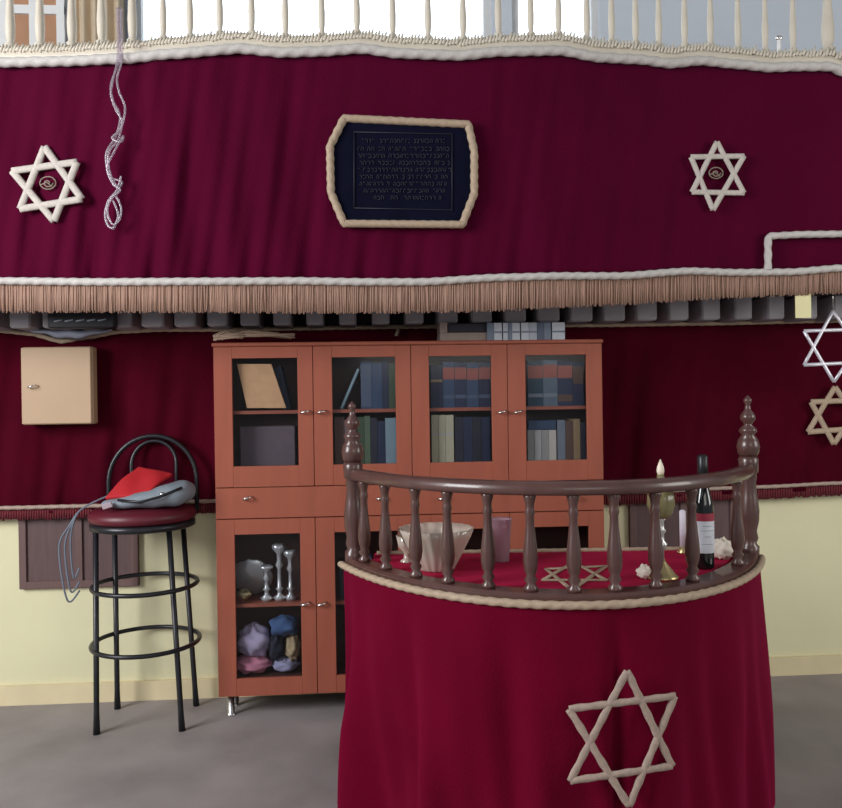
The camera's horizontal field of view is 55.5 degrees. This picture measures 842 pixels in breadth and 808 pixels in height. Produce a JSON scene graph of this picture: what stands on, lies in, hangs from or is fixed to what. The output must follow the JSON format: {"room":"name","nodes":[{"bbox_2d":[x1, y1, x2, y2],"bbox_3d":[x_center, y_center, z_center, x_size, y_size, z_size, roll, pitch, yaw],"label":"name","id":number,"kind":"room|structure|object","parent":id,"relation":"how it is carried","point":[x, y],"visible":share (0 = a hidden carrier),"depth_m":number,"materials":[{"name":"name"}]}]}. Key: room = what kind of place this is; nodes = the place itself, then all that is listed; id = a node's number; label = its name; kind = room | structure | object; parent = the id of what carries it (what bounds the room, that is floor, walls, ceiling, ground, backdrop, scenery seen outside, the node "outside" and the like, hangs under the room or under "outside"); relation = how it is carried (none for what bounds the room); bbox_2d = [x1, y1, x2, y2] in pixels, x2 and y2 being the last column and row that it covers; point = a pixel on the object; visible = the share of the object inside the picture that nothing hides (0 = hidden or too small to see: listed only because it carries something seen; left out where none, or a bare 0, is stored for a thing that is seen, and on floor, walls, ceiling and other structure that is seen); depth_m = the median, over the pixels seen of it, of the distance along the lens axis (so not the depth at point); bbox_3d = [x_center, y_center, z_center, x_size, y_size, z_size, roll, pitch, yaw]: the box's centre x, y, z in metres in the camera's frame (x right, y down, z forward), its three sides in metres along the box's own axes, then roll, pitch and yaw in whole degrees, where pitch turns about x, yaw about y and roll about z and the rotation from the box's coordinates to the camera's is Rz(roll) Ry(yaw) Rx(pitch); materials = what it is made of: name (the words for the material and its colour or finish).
{"room":"house of worship","nodes":[
{"label":"house of worship","id":0,"kind":"room"},
{"bbox_2d":[0,674,841,807],"bbox_3d":[0.239,1.505,0.519,12.500,0.120,11.000,-1,0,-4],"label":"floor","id":1,"kind":"structure","parent":0,"point":[280,751],"depth_m":3.33,"materials":[{"name":"concrete"}]},
{"bbox_2d":[87,433,201,735],"bbox_3d":[-1.275,0.802,3.703,0.496,1.318,0.496,-1,0,-4],"label":"bar stool","id":2,"kind":"object","parent":1,"relation":"on","point":[114,522],"visible":0.92,"depth_m":3.57,"materials":[{"name":"black metal"}]},
{"bbox_2d":[58,480,195,602],"bbox_3d":[-1.326,0.617,3.642,0.577,0.524,0.290,-1,0,-4],"label":"shoulder bag","id":3,"kind":"object","parent":2,"relation":"on","point":[176,493],"visible":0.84,"depth_m":3.55,"materials":[{"name":"grey fabric"}]},
{"bbox_2d":[105,467,171,499],"bbox_3d":[-1.280,0.360,3.640,0.245,0.140,0.170,-1,0,5],"label":"cloth","id":4,"kind":"object","parent":3,"relation":"on","point":[141,479],"visible":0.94,"depth_m":3.62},
{"bbox_2d":[87,503,196,526],"bbox_3d":[-1.286,0.502,3.702,0.479,0.074,0.479,-1,0,-4],"label":"cushion","id":5,"kind":"object","parent":2,"relation":"on","point":[183,515],"depth_m":3.53,"materials":[{"name":"leather"}]},
{"bbox_2d":[211,339,603,715],"bbox_3d":[-0.043,0.573,3.846,1.838,1.737,0.251,-1,0,-4],"label":"bookcase","id":6,"kind":"object","parent":1,"relation":"on","point":[301,506],"visible":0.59,"depth_m":3.75,"materials":[{"name":"brown wood"}]},
{"bbox_2d":[213,330,294,340],"bbox_3d":[-0.780,-0.321,3.727,0.384,0.054,0.056,-1,0,-4],"label":"straw tassel","id":7,"kind":"object","parent":6,"relation":"on","point":[226,334],"visible":1,"depth_m":3.71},
{"bbox_2d":[236,558,272,593],"bbox_3d":[-0.810,0.827,3.837,0.199,0.187,0.073,-1,0,-4],"label":"tray","id":8,"kind":"object","parent":6,"relation":"on","point":[249,576],"visible":0.76,"depth_m":3.82,"materials":[{"name":"silver metal"}]},
{"bbox_2d":[237,654,272,674],"bbox_3d":[-0.802,1.233,3.806,0.178,0.093,0.150,-1,0,27],"label":"cloth bundle","id":9,"kind":"object","parent":6,"relation":"in","point":[245,664],"visible":0.83,"depth_m":3.76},
{"bbox_2d":[237,621,269,657],"bbox_3d":[-0.792,1.124,3.806,0.168,0.179,0.148,-1,0,-4],"label":"cloth bundle","id":10,"kind":"object","parent":9,"relation":"on","point":[253,638],"visible":0.99,"depth_m":3.76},
{"bbox_2d":[237,364,285,407],"bbox_3d":[-0.748,-0.084,3.761,0.224,0.209,0.025,-1,0,-4],"label":"book","id":11,"kind":"object","parent":6,"relation":"on","point":[261,389],"visible":1,"depth_m":3.75,"materials":[{"name":"paper"}]},
{"bbox_2d":[240,425,296,465],"bbox_3d":[-0.732,0.205,3.850,0.262,0.200,0.090,-1,0,-4],"label":"storage box","id":12,"kind":"object","parent":6,"relation":"in","point":[273,445],"visible":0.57,"depth_m":3.81,"materials":[{"name":"cardboard"}]},
{"bbox_2d":[272,543,285,600],"bbox_3d":[-0.671,0.795,3.790,0.069,0.270,0.062,-1,0,-4],"label":"candlestick","id":13,"kind":"object","parent":6,"relation":"on","point":[278,548],"visible":1,"depth_m":3.78,"materials":[{"name":"silver metal"}]},
{"bbox_2d":[274,366,292,409],"bbox_3d":[-0.661,-0.075,3.849,0.079,0.208,0.120,-1,0,-4],"label":"book","id":14,"kind":"object","parent":6,"relation":"on","point":[280,375],"visible":0.96,"depth_m":3.79,"materials":[{"name":"paper"}]},
{"bbox_2d":[271,656,300,671],"bbox_3d":[-0.647,1.241,3.816,0.136,0.073,0.128,-1,0,-44],"label":"cloth bundle","id":15,"kind":"object","parent":6,"relation":"on","point":[283,664],"visible":0.89,"depth_m":3.78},
{"bbox_2d":[268,635,284,660],"bbox_3d":[-0.694,1.159,3.815,0.079,0.138,0.130,-1,0,-4],"label":"cloth bundle","id":16,"kind":"object","parent":15,"relation":"on","point":[276,644],"visible":0.95,"depth_m":3.77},
{"bbox_2d":[269,614,297,636],"bbox_3d":[-0.656,1.056,3.824,0.136,0.105,0.148,-1,0,-4],"label":"cloth bundle","id":17,"kind":"object","parent":16,"relation":"on","point":[283,625],"visible":1,"depth_m":3.77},
{"bbox_2d":[285,634,301,660],"bbox_3d":[-0.608,1.159,3.816,0.082,0.144,0.135,-1,0,-4],"label":"cloth bundle","id":18,"kind":"object","parent":15,"relation":"on","point":[293,645],"visible":0.97,"depth_m":3.78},
{"bbox_2d":[283,549,296,600],"bbox_3d":[-0.619,0.809,3.793,0.069,0.240,0.062,-1,0,-4],"label":"candlestick","id":19,"kind":"object","parent":6,"relation":"on","point":[289,554],"visible":1,"depth_m":3.78,"materials":[{"name":"silver metal"}]},
{"bbox_2d":[334,416,344,463],"bbox_3d":[-0.390,0.180,3.850,0.046,0.238,0.155,-1,0,-4],"label":"book","id":20,"kind":"object","parent":6,"relation":"in","point":[338,421],"visible":0.65,"depth_m":3.77,"materials":[{"name":"paper"}]},
{"bbox_2d":[360,362,371,408],"bbox_3d":[-0.264,-0.088,3.858,0.051,0.222,0.156,-1,0,-4],"label":"book","id":21,"kind":"object","parent":6,"relation":"on","point":[366,387],"visible":0.99,"depth_m":3.78,"materials":[{"name":"paper"}]},
{"bbox_2d":[370,417,377,463],"bbox_3d":[-0.228,0.182,3.861,0.032,0.231,0.155,-1,0,-4],"label":"book","id":22,"kind":"object","parent":6,"relation":"in","point":[373,421],"visible":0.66,"depth_m":3.78,"materials":[{"name":"paper"}]},
{"bbox_2d":[371,363,382,408],"bbox_3d":[-0.213,-0.086,3.862,0.051,0.216,0.155,-1,0,-4],"label":"book","id":23,"kind":"object","parent":6,"relation":"on","point":[376,368],"visible":0.96,"depth_m":3.79,"materials":[{"name":"paper"}]},
{"bbox_2d":[377,420,385,462],"bbox_3d":[-0.192,0.189,3.864,0.037,0.216,0.155,-1,0,-4],"label":"book","id":24,"kind":"object","parent":6,"relation":"in","point":[380,424],"visible":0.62,"depth_m":3.79,"materials":[{"name":"paper"}]},
{"bbox_2d":[382,361,388,408],"bbox_3d":[-0.173,-0.091,3.864,0.027,0.225,0.155,-1,0,-4],"label":"book","id":25,"kind":"object","parent":6,"relation":"on","point":[384,363],"visible":0.96,"depth_m":3.79,"materials":[{"name":"paper"}]},
{"bbox_2d":[385,417,396,462],"bbox_3d":[-0.147,0.181,3.866,0.051,0.230,0.155,-1,0,-4],"label":"book","id":26,"kind":"object","parent":6,"relation":"in","point":[390,423],"visible":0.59,"depth_m":3.79,"materials":[{"name":"paper"}]},
{"bbox_2d":[388,364,395,408],"bbox_3d":[-0.142,-0.084,3.866,0.032,0.211,0.155,-1,0,-4],"label":"book","id":27,"kind":"object","parent":6,"relation":"on","point":[391,367],"visible":0.78,"depth_m":3.79,"materials":[{"name":"paper"}]},
{"bbox_2d":[430,415,438,461],"bbox_3d":[0.061,0.172,3.880,0.032,0.241,0.156,-1,0,-4],"label":"book","id":28,"kind":"object","parent":6,"relation":"in","point":[434,455],"visible":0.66,"depth_m":3.80,"materials":[{"name":"paper"}]},
{"bbox_2d":[429,365,442,407],"bbox_3d":[0.069,-0.084,3.880,0.056,0.204,0.156,-1,0,-4],"label":"book","id":29,"kind":"object","parent":6,"relation":"on","point":[435,371],"visible":0.94,"depth_m":3.80,"materials":[{"name":"paper"}]},
{"bbox_2d":[438,414,445,461],"bbox_3d":[0.095,0.172,3.882,0.032,0.240,0.156,-1,0,-4],"label":"book","id":30,"kind":"object","parent":6,"relation":"in","point":[441,418],"visible":0.65,"depth_m":3.81,"materials":[{"name":"paper"}]},
{"bbox_2d":[440,362,454,407],"bbox_3d":[0.126,-0.091,3.884,0.056,0.217,0.156,-1,0,-4],"label":"book","id":31,"kind":"object","parent":6,"relation":"on","point":[447,367],"visible":0.92,"depth_m":3.81,"materials":[{"name":"paper"}]},
{"bbox_2d":[445,415,453,461],"bbox_3d":[0.132,0.172,3.884,0.039,0.240,0.156,-1,0,-4],"label":"book","id":32,"kind":"object","parent":6,"relation":"in","point":[449,422],"visible":0.65,"depth_m":3.81,"materials":[{"name":"paper"}]},
{"bbox_2d":[453,416,463,461],"bbox_3d":[0.177,0.176,3.888,0.040,0.229,0.155,-1,0,-4],"label":"book","id":33,"kind":"object","parent":6,"relation":"in","point":[458,421],"visible":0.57,"depth_m":3.81,"materials":[{"name":"paper"}]},
{"bbox_2d":[454,362,466,407],"bbox_3d":[0.184,-0.092,3.888,0.056,0.216,0.156,-1,0,-4],"label":"book","id":34,"kind":"object","parent":6,"relation":"on","point":[459,367],"visible":0.84,"depth_m":3.81,"materials":[{"name":"paper"}]},
{"bbox_2d":[437,322,486,340],"bbox_3d":[0.196,-0.344,3.881,0.224,0.088,0.170,-1,0,-4],"label":"cardboard tray","id":35,"kind":"object","parent":6,"relation":"on","point":[450,331],"visible":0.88,"depth_m":3.80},
{"bbox_2d":[463,416,472,461],"bbox_3d":[0.219,0.176,3.891,0.042,0.229,0.155,-1,0,-4],"label":"book","id":36,"kind":"object","parent":6,"relation":"in","point":[467,421],"visible":0.59,"depth_m":3.81,"materials":[{"name":"paper"}]},
{"bbox_2d":[466,363,478,406],"bbox_3d":[0.241,-0.090,3.891,0.056,0.211,0.156,-1,0,-4],"label":"book","id":37,"kind":"object","parent":6,"relation":"on","point":[471,368],"visible":0.84,"depth_m":3.81,"materials":[{"name":"paper"}]},
{"bbox_2d":[472,416,481,461],"bbox_3d":[0.262,0.176,3.894,0.042,0.228,0.155,-1,0,-4],"label":"book","id":38,"kind":"object","parent":6,"relation":"in","point":[476,421],"visible":0.57,"depth_m":3.82,"materials":[{"name":"paper"}]},
{"bbox_2d":[477,362,490,406],"bbox_3d":[0.299,-0.093,3.895,0.056,0.215,0.156,-1,0,-4],"label":"book","id":39,"kind":"object","parent":6,"relation":"on","point":[483,367],"visible":0.88,"depth_m":3.82,"materials":[{"name":"paper"}]},
{"bbox_2d":[481,416,490,460],"bbox_3d":[0.305,0.176,3.897,0.042,0.227,0.155,-1,0,-4],"label":"book","id":40,"kind":"object","parent":6,"relation":"in","point":[485,421],"visible":0.57,"depth_m":3.82,"materials":[{"name":"paper"}]},
{"bbox_2d":[526,430,534,459],"bbox_3d":[0.522,0.205,3.911,0.033,0.162,0.155,-1,0,-4],"label":"book","id":41,"kind":"object","parent":6,"relation":"in","point":[529,433],"visible":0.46,"depth_m":3.83,"materials":[{"name":"paper"}]},
{"bbox_2d":[526,419,555,429],"bbox_3d":[0.576,0.101,3.912,0.136,0.046,0.150,-1,0,-4],"label":"book","id":42,"kind":"object","parent":41,"relation":"on","point":[543,424],"visible":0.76,"depth_m":3.84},
{"bbox_2d":[525,361,542,405],"bbox_3d":[0.543,-0.098,3.911,0.074,0.217,0.156,-1,0,-4],"label":"book","id":43,"kind":"object","parent":6,"relation":"on","point":[533,369],"visible":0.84,"depth_m":3.83,"materials":[{"name":"paper"}]},
{"bbox_2d":[541,360,557,405],"bbox_3d":[0.616,-0.101,3.916,0.069,0.221,0.156,-1,0,-4],"label":"book","id":44,"kind":"object","parent":6,"relation":"on","point":[550,389],"visible":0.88,"depth_m":3.84,"materials":[{"name":"paper"}]},
{"bbox_2d":[550,419,565,459],"bbox_3d":[0.670,0.180,3.921,0.038,0.207,0.155,-1,0,-4],"label":"book","id":45,"kind":"object","parent":6,"relation":"in","point":[560,424],"visible":0.57,"depth_m":3.84,"materials":[{"name":"paper"}]},
{"bbox_2d":[557,361,572,405],"bbox_3d":[0.687,-0.099,3.921,0.072,0.216,0.156,-1,0,-4],"label":"book","id":46,"kind":"object","parent":6,"relation":"on","point":[564,368],"visible":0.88,"depth_m":3.84,"materials":[{"name":"paper"}]},
{"bbox_2d":[565,420,573,459],"bbox_3d":[0.709,0.182,3.923,0.038,0.202,0.155,-1,0,-4],"label":"book","id":47,"kind":"object","parent":6,"relation":"in","point":[568,424],"visible":0.48,"depth_m":3.85,"materials":[{"name":"paper"}]},
{"bbox_2d":[565,418,580,459],"bbox_3d":[0.745,0.177,3.926,0.033,0.211,0.155,-1,0,-4],"label":"book","id":48,"kind":"object","parent":6,"relation":"in","point":[576,422],"visible":0.56,"depth_m":3.85,"materials":[{"name":"brown paper"}]},
{"bbox_2d":[572,362,583,405],"bbox_3d":[0.751,-0.097,3.925,0.052,0.210,0.156,-1,0,-4],"label":"book","id":49,"kind":"object","parent":6,"relation":"on","point":[577,367],"visible":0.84,"depth_m":3.85,"materials":[{"name":"paper"}]},
{"bbox_2d":[341,395,759,601],"bbox_3d":[0.496,0.715,2.692,1.519,1.443,0.770,-1,0,-4],"label":"wooden railing","id":50,"kind":"object","parent":1,"relation":"on","point":[744,537],"visible":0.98,"depth_m":2.45,"materials":[{"name":"brown wood"}]},
{"bbox_2d":[373,546,733,588],"bbox_3d":[0.497,0.801,2.742,1.316,0.514,0.699,-1,0,-4],"label":"cloth","id":51,"kind":"object","parent":50,"relation":"on","point":[552,573],"visible":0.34,"depth_m":2.74,"materials":[{"name":"fabric"}]},
{"bbox_2d":[397,523,473,571],"bbox_3d":[0.052,0.493,2.738,0.265,0.141,0.261,-1,0,-4],"label":"glass bowl","id":52,"kind":"object","parent":51,"relation":"on","point":[465,535],"visible":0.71,"depth_m":2.69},
{"bbox_2d":[492,517,511,562],"bbox_3d":[0.284,0.484,2.854,0.086,0.152,0.084,-1,0,-4],"label":"tumbler","id":53,"kind":"object","parent":51,"relation":"on","point":[505,558],"visible":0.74,"depth_m":2.83,"materials":[{"name":"glass"}]},
{"bbox_2d":[647,459,678,581],"bbox_3d":[0.764,0.365,2.546,0.104,0.378,0.103,-1,0,-4],"label":"oil lamp","id":54,"kind":"object","parent":51,"relation":"on","point":[667,500],"visible":0.53,"depth_m":2.52,"materials":[{"name":"gold metal"}]},
{"bbox_2d":[677,510,685,553],"bbox_3d":[0.966,0.470,2.952,0.044,0.160,0.043,-1,0,-4],"label":"candle","id":55,"kind":"object","parent":51,"relation":"on","point":[682,513],"visible":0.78,"depth_m":2.94,"materials":[{"name":"white wax"}]},
{"bbox_2d":[696,454,714,569],"bbox_3d":[0.948,0.360,2.685,0.069,0.381,0.070,-1,0,-4],"label":"wine bottle","id":56,"kind":"object","parent":51,"relation":"on","point":[704,510],"visible":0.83,"depth_m":2.66,"materials":[{"name":"black glass"}]},
{"bbox_2d":[714,537,732,559],"bbox_3d":[1.062,0.512,2.830,0.090,0.087,0.077,-1,0,-4],"label":"tissue","id":57,"kind":"object","parent":51,"relation":"on","point":[723,549],"visible":0.78,"depth_m":2.81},
{"bbox_2d":[337,554,774,807],"bbox_3d":[0.505,0.997,2.628,1.591,0.867,0.733,-1,0,-4],"label":"skirt","id":58,"kind":"object","parent":50,"relation":"attached to","point":[453,700],"visible":0.96,"depth_m":2.39,"materials":[{"name":"red fabric"}]},
{"bbox_2d":[566,669,677,807],"bbox_3d":[0.576,0.942,2.261,0.337,0.384,0.043,-1,0,-9],"label":"star","id":59,"kind":"object","parent":58,"relation":"attached to","point":[639,699],"visible":1,"depth_m":2.25,"materials":[{"name":"beige fabric"}]},
{"bbox_2d":[0,494,841,684],"bbox_3d":[-0.018,0.390,4.138,12.500,2.100,0.180,-1,0,-4],"label":"wall","id":60,"kind":"structure","parent":0,"point":[45,638],"depth_m":3.97,"materials":[{"name":"paint"}]},
{"bbox_2d":[18,517,139,589],"bbox_3d":[-1.677,0.695,3.926,0.570,0.409,0.023,-1,0,-4],"label":"hatch","id":61,"kind":"object","parent":60,"relation":"attached to","point":[39,539],"visible":0.73,"depth_m":3.92,"materials":[{"name":"brown wood"}]},
{"bbox_2d":[15,308,747,335],"bbox_3d":[-0.024,-0.429,4.032,12.500,0.160,0.028,-1,0,-4],"label":"trim","id":62,"kind":"structure","parent":60,"relation":"attached to","point":[428,318],"depth_m":4.00,"materials":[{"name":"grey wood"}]},
{"bbox_2d":[0,654,841,705],"bbox_3d":[0.003,1.393,4.040,12.500,0.095,0.022,-1,0,-4],"label":"baseboard","id":63,"kind":"structure","parent":60,"relation":"attached to","point":[157,689],"depth_m":3.94,"materials":[{"name":"wood"}]},
{"bbox_2d":[0,319,841,520],"bbox_3d":[0.224,0.051,4.014,7.132,0.962,0.044,-1,0,-4],"label":"curtain","id":64,"kind":"object","parent":60,"relation":"hanging from","point":[673,393],"visible":0.38,"depth_m":4.07,"materials":[{"name":"fabric"}]},
{"bbox_2d":[21,347,97,424],"bbox_3d":[-1.731,-0.087,3.820,0.329,0.370,0.106,-1,0,-4],"label":"wall box","id":65,"kind":"object","parent":64,"relation":"attached to","point":[59,384],"visible":1,"depth_m":3.79,"materials":[{"name":"beige laminate"}]},
{"bbox_2d":[30,328,111,339],"bbox_3d":[-1.668,-0.335,3.812,0.392,0.056,0.033,-1,0,-4],"label":"cloth bundle","id":66,"kind":"object","parent":64,"relation":"on","point":[76,334],"visible":0.97,"depth_m":3.80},
{"bbox_2d":[806,386,841,444],"bbox_3d":[2.134,0.059,4.116,0.323,0.310,0.014,-1,0,-4],"label":"star","id":67,"kind":"object","parent":64,"relation":"attached to","point":[828,399],"visible":1,"depth_m":4.11,"materials":[{"name":"fabric"}]},
{"bbox_2d":[628,499,732,546],"bbox_3d":[1.353,0.658,4.127,0.566,0.418,0.023,-1,0,-4],"label":"hatch","id":68,"kind":"object","parent":60,"relation":"attached to","point":[639,515],"visible":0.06,"depth_m":4.12,"materials":[{"name":"brown wood"}]},
{"bbox_2d":[65,0,841,53],"bbox_3d":[-0.141,-2.197,5.399,12.500,3.130,0.200,-1,0,-4],"label":"wall","id":69,"kind":"structure","parent":0,"point":[808,13],"depth_m":5.44,"materials":[{"name":"paint"}]},
{"bbox_2d":[0,0,65,45],"bbox_3d":[-2.467,-2.086,5.112,0.397,2.980,0.058,-1,0,-4],"label":"window","id":70,"kind":"structure","parent":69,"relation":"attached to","point":[24,10],"depth_m":5.10,"materials":[{"name":"beige wood"}]},
{"bbox_2d":[75,0,124,43],"bbox_3d":[-2.043,-1.982,5.103,0.302,2.300,0.056,-1,0,-4],"label":"curtain","id":71,"kind":"object","parent":69,"relation":"hanging from","point":[86,10],"visible":0.06,"depth_m":5.10,"materials":[{"name":"fabric"}]},
{"bbox_2d":[136,0,490,40],"bbox_3d":[-0.702,-2.428,5.322,2.352,1.750,0.060,-1,0,-4],"label":"window","id":72,"kind":"structure","parent":69,"relation":"in","point":[486,4],"depth_m":5.37,"materials":[{"name":"white paint"}]},
{"bbox_2d":[512,0,598,41],"bbox_3d":[0.905,-2.452,5.428,0.599,1.750,0.060,-1,0,-4],"label":"window","id":73,"kind":"structure","parent":69,"relation":"in","point":[593,4],"depth_m":5.42,"materials":[{"name":"white paint"}]},
{"bbox_2d":[720,291,841,299],"bbox_3d":[-0.051,-0.570,4.415,12.500,0.120,1.780,-1,0,-4],"label":"ceiling","id":74,"kind":"structure","parent":0,"point":[818,295],"depth_m":3.98,"materials":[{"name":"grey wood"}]},
{"bbox_2d":[10,310,43,330],"bbox_3d":[-1.856,-0.416,3.790,0.095,0.131,0.210,-1,0,-4],"label":"joist","id":75,"kind":"object","parent":74,"relation":"attached to","point":[28,321],"visible":0.41,"depth_m":3.69,"materials":[{"name":"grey wood"}]},
{"bbox_2d":[48,309,117,328],"bbox_3d":[-1.548,-0.415,3.659,0.290,0.140,0.081,-1,0,-4],"label":"case","id":76,"kind":"object","parent":74,"relation":"attached to","point":[82,320],"visible":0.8,"depth_m":3.63,"materials":[{"name":"metal"}]},
{"bbox_2d":[117,310,142,330],"bbox_3d":[-1.407,-0.422,3.819,0.104,0.131,0.210,-1,0,-4],"label":"joist","id":77,"kind":"object","parent":74,"relation":"attached to","point":[131,321],"visible":0.41,"depth_m":3.74,"materials":[{"name":"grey wood"}]},
{"bbox_2d":[141,309,173,329],"bbox_3d":[-1.259,-0.425,3.829,0.102,0.131,0.210,-1,0,-4],"label":"joist","id":78,"kind":"object","parent":74,"relation":"attached to","point":[152,320],"visible":0.53,"depth_m":3.73,"materials":[{"name":"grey wood"}]},
{"bbox_2d":[174,309,203,329],"bbox_3d":[-1.111,-0.427,3.839,0.098,0.131,0.210,-1,0,-4],"label":"joist","id":79,"kind":"object","parent":74,"relation":"attached to","point":[185,321],"visible":0.55,"depth_m":3.74,"materials":[{"name":"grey wood"}]},
{"bbox_2d":[207,309,233,329],"bbox_3d":[-0.962,-0.430,3.849,0.093,0.130,0.210,-1,0,-4],"label":"joist","id":80,"kind":"object","parent":74,"relation":"attached to","point":[215,320],"visible":0.55,"depth_m":3.75,"materials":[{"name":"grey wood"}]},
{"bbox_2d":[240,309,263,328],"bbox_3d":[-0.813,-0.432,3.859,0.087,0.130,0.210,-1,0,-4],"label":"joist","id":81,"kind":"object","parent":74,"relation":"attached to","point":[252,320],"visible":0.52,"depth_m":3.76,"materials":[{"name":"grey wood"}]},
{"bbox_2d":[273,310,294,328],"bbox_3d":[-0.662,-0.435,3.869,0.083,0.129,0.210,-1,0,-4],"label":"joist","id":82,"kind":"object","parent":74,"relation":"attached to","point":[281,321],"visible":0.53,"depth_m":3.77,"materials":[{"name":"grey wood"}]},
{"bbox_2d":[403,310,422,326],"bbox_3d":[-0.040,-0.446,3.910,0.089,0.126,0.210,-1,0,-4],"label":"joist","id":83,"kind":"object","parent":74,"relation":"attached to","point":[413,319],"visible":0.5,"depth_m":3.81,"materials":[{"name":"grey wood"}]},
{"bbox_2d":[466,308,491,322],"bbox_3d":[0.282,-0.452,3.932,0.102,0.124,0.210,-1,0,-4],"label":"joist","id":84,"kind":"object","parent":74,"relation":"attached to","point":[473,316],"visible":0.26,"depth_m":3.83,"materials":[{"name":"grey wood"}]},
{"bbox_2d":[497,307,525,322],"bbox_3d":[0.444,-0.455,3.942,0.108,0.123,0.210,-1,0,-4],"label":"joist","id":85,"kind":"object","parent":74,"relation":"attached to","point":[508,316],"visible":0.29,"depth_m":3.84,"materials":[{"name":"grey wood"}]},
{"bbox_2d":[528,305,558,322],"bbox_3d":[0.605,-0.457,3.953,0.112,0.122,0.210,-1,0,-4],"label":"joist","id":86,"kind":"object","parent":74,"relation":"attached to","point":[535,315],"visible":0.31,"depth_m":3.85,"materials":[{"name":"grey wood"}]},
{"bbox_2d":[560,303,591,324],"bbox_3d":[0.766,-0.460,3.964,0.112,0.121,0.210,-1,0,-4],"label":"joist","id":87,"kind":"object","parent":74,"relation":"attached to","point":[577,315],"visible":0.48,"depth_m":3.86,"materials":[{"name":"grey wood"}]},
{"bbox_2d":[591,302,624,323],"bbox_3d":[0.927,-0.463,3.974,0.110,0.120,0.210,-1,0,-4],"label":"joist","id":88,"kind":"object","parent":74,"relation":"attached to","point":[607,314],"visible":0.55,"depth_m":3.87,"materials":[{"name":"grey wood"}]},
{"bbox_2d":[623,299,656,323],"bbox_3d":[1.087,-0.466,3.985,0.106,0.120,0.210,-1,0,-4],"label":"joist","id":89,"kind":"object","parent":74,"relation":"attached to","point":[642,313],"visible":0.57,"depth_m":3.88,"materials":[{"name":"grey wood"}]},
{"bbox_2d":[654,299,687,323],"bbox_3d":[1.247,-0.468,3.996,0.100,0.119,0.210,-1,0,-4],"label":"joist","id":90,"kind":"object","parent":74,"relation":"attached to","point":[677,311],"visible":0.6,"depth_m":3.90,"materials":[{"name":"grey wood"}]},
{"bbox_2d":[686,295,719,322],"bbox_3d":[1.409,-0.471,4.006,0.094,0.119,0.210,-1,0,-4],"label":"joist","id":91,"kind":"object","parent":74,"relation":"attached to","point":[699,311],"visible":0.69,"depth_m":3.91,"materials":[{"name":"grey wood"}]},
{"bbox_2d":[717,296,751,322],"bbox_3d":[1.571,-0.474,4.017,0.089,0.119,0.210,-1,0,-4],"label":"joist","id":92,"kind":"object","parent":74,"relation":"attached to","point":[732,310],"visible":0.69,"depth_m":3.92,"materials":[{"name":"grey wood"}]},
{"bbox_2d":[750,295,783,322],"bbox_3d":[1.736,-0.476,4.028,0.087,0.119,0.210,-1,0,-4],"label":"joist","id":93,"kind":"object","parent":74,"relation":"attached to","point":[765,309],"visible":0.81,"depth_m":3.93,"materials":[{"name":"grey wood"}]},
{"bbox_2d":[782,295,816,321],"bbox_3d":[1.903,-0.479,4.039,0.087,0.119,0.210,-1,0,-4],"label":"joist","id":94,"kind":"object","parent":74,"relation":"attached to","point":[789,303],"visible":0.62,"depth_m":4.01,"materials":[{"name":"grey wood"}]},
{"bbox_2d":[814,295,841,321],"bbox_3d":[2.072,-0.481,4.051,0.090,0.119,0.210,-1,0,-4],"label":"joist","id":95,"kind":"object","parent":74,"relation":"attached to","point":[824,304],"visible":0.64,"depth_m":4.00,"materials":[{"name":"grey wood"}]},
{"bbox_3d":[-0.002,-0.959,3.577,12.500,0.840,0.198,-1,0,-4],"label":"wall","id":96,"kind":"structure","parent":0,"visible":0},
{"bbox_2d":[4,0,841,58],"bbox_3d":[0.205,-1.805,3.591,6.432,0.675,0.245,-1,0,-4],"label":"gallery railing","id":97,"kind":"object","parent":96,"relation":"on","point":[827,25],"visible":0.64,"depth_m":3.50,"materials":[{"name":"beige paint"}]},
{"bbox_2d":[0,29,841,313],"bbox_3d":[0.206,-1.022,3.526,6.396,1.264,0.223,-1,0,-4],"label":"drape","id":98,"kind":"object","parent":97,"relation":"hanging from","point":[586,174],"visible":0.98,"depth_m":3.45,"materials":[{"name":"fabric"}]},
{"bbox_2d":[9,145,84,222],"bbox_3d":[-1.593,-0.937,3.408,0.336,0.336,0.017,-1,0,6],"label":"star","id":99,"kind":"object","parent":98,"relation":"attached to","point":[54,163],"visible":1,"depth_m":3.40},
{"bbox_2d":[104,13,125,229],"bbox_3d":[-1.284,-1.195,3.351,0.108,0.929,0.021,-1,0,6],"label":"cord","id":100,"kind":"object","parent":98,"relation":"hanging from","point":[116,13],"visible":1,"depth_m":3.35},
{"bbox_2d":[326,114,477,228],"bbox_3d":[-0.078,-0.989,3.407,0.650,0.484,0.043,-1,0,-4],"label":"plaque","id":101,"kind":"object","parent":98,"relation":"attached to","point":[383,171],"visible":1,"depth_m":3.40,"materials":[{"name":"blue fabric"}]},
{"bbox_2d":[689,141,745,210],"bbox_3d":[1.348,-1.036,3.635,0.285,0.322,0.015,-1,0,-11],"label":"star","id":102,"kind":"object","parent":98,"relation":"attached to","point":[699,174],"visible":1,"depth_m":3.63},
{"bbox_2d":[764,230,841,269],"bbox_3d":[1.977,-0.711,3.692,0.814,0.182,0.034,-1,0,-4],"label":"rope border","id":103,"kind":"object","parent":98,"relation":"on","point":[769,237],"visible":1,"depth_m":3.66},
{"bbox_2d":[795,290,810,317],"bbox_3d":[1.768,-0.490,3.702,0.075,0.185,0.006,-1,0,-4],"label":"tag","id":104,"kind":"object","parent":98,"relation":"hanging from","point":[802,303],"visible":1,"depth_m":3.70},
{"bbox_2d":[803,295,841,382],"bbox_3d":[1.972,-0.345,3.799,0.337,0.491,0.012,-1,0,-4],"label":"metal star","id":105,"kind":"object","parent":96,"relation":"hanging from","point":[805,331],"visible":0.98,"depth_m":3.79,"materials":[{"name":"silver paint"}]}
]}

